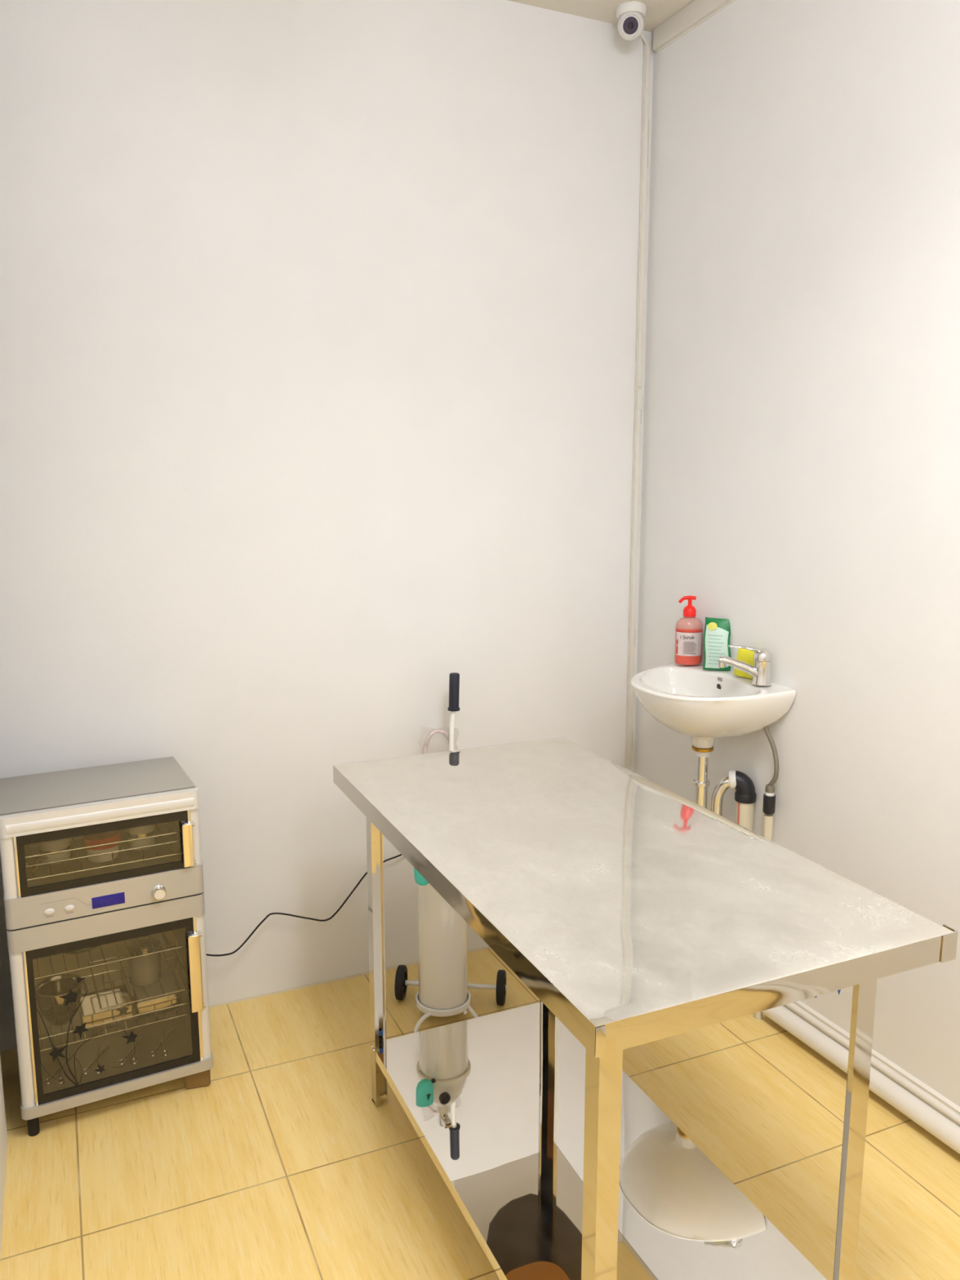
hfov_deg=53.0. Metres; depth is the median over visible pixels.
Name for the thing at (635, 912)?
steel table
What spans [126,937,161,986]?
lidded jar
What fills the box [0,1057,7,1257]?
wall
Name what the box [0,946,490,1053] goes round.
trim
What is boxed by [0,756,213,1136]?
sterilizer
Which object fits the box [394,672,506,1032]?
trolley
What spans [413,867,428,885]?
valve
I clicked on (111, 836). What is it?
tub
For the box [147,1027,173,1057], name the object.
scissors
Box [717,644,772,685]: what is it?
tap
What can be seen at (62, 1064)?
clamp
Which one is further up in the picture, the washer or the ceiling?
the ceiling
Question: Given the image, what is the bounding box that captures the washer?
[691,745,713,752]
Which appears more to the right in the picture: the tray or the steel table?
the steel table
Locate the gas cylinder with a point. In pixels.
(442, 932)
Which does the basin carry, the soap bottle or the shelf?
the soap bottle
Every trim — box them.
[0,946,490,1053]
[653,0,736,53]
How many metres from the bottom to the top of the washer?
0.010 m
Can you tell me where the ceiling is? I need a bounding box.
[507,0,693,32]
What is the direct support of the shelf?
attached to the steel table
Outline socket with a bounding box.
[762,793,775,814]
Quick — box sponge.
[733,648,755,679]
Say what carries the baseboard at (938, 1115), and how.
attached to the wall at (801, 473)
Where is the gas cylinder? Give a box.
[417,883,467,1009]
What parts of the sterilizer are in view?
panel, rail, door, control panel, door, dial knob, knob, handle, handle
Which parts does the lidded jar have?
lid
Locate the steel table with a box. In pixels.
[333,737,958,1279]
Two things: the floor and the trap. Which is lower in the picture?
the floor
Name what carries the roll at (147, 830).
in the sterilizer
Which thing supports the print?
attached to the soap bottle
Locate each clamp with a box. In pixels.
[42,1053,74,1084]
[80,1044,110,1075]
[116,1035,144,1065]
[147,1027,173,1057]
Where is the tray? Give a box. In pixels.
[128,968,183,1018]
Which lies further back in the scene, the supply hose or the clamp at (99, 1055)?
the supply hose
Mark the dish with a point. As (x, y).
(91, 1014)
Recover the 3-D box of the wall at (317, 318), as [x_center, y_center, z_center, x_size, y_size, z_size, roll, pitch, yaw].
[-0.738,-0.379,2.870,3.200,3.068,0.100,-4,10,-24]
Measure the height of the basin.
0.221 m
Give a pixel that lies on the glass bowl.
(52, 1008)
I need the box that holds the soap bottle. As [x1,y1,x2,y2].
[674,595,702,665]
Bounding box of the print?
[683,641,696,653]
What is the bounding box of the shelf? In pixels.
[375,1002,826,1279]
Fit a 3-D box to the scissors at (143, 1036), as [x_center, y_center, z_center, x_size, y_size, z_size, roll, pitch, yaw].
[-0.944,1.115,2.620,0.057,0.007,0.131,-1,9,-4]
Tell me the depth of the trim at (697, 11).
2.97 m
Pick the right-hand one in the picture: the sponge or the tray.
the sponge
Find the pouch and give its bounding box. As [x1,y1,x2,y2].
[702,617,730,671]
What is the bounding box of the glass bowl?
[35,973,82,1025]
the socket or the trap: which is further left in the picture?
the trap
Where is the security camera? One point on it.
(630, 15)
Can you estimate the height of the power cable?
0.259 m
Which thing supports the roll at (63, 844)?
in the sterilizer
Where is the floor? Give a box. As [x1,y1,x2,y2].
[0,947,959,1279]
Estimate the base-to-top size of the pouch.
0.164 m
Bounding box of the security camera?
[616,1,649,48]
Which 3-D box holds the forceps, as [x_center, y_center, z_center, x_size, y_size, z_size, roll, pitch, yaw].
[-1.096,0.555,2.413,0.020,0.030,0.102,4,10,25]
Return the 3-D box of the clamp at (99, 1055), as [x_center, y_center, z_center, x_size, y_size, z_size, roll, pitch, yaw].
[-1.023,1.122,2.579,0.057,0.007,0.131,-1,9,-4]
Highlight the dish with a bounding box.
[79,982,132,1028]
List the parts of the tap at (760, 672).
spout, lever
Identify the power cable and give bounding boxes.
[206,853,402,956]
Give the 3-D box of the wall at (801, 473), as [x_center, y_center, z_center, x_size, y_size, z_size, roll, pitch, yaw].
[1.617,-0.125,1.344,0.120,3.068,4.844,-4,10,-25]
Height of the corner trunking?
2.440 m
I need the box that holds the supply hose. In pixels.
[753,726,779,1019]
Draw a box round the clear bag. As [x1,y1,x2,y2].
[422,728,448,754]
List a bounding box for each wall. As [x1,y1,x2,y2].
[0,0,653,1049]
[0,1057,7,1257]
[634,0,959,1106]
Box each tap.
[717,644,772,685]
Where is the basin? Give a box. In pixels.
[630,663,795,748]
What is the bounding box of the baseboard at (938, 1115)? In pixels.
[762,1000,959,1154]
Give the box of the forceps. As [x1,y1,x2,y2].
[25,856,48,872]
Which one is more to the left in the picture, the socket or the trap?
the trap
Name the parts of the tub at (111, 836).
lid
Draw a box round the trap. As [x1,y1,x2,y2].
[691,745,756,831]
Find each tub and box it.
[83,830,120,862]
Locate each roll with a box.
[38,837,70,864]
[127,824,155,850]
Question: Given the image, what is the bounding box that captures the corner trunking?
[625,38,650,765]

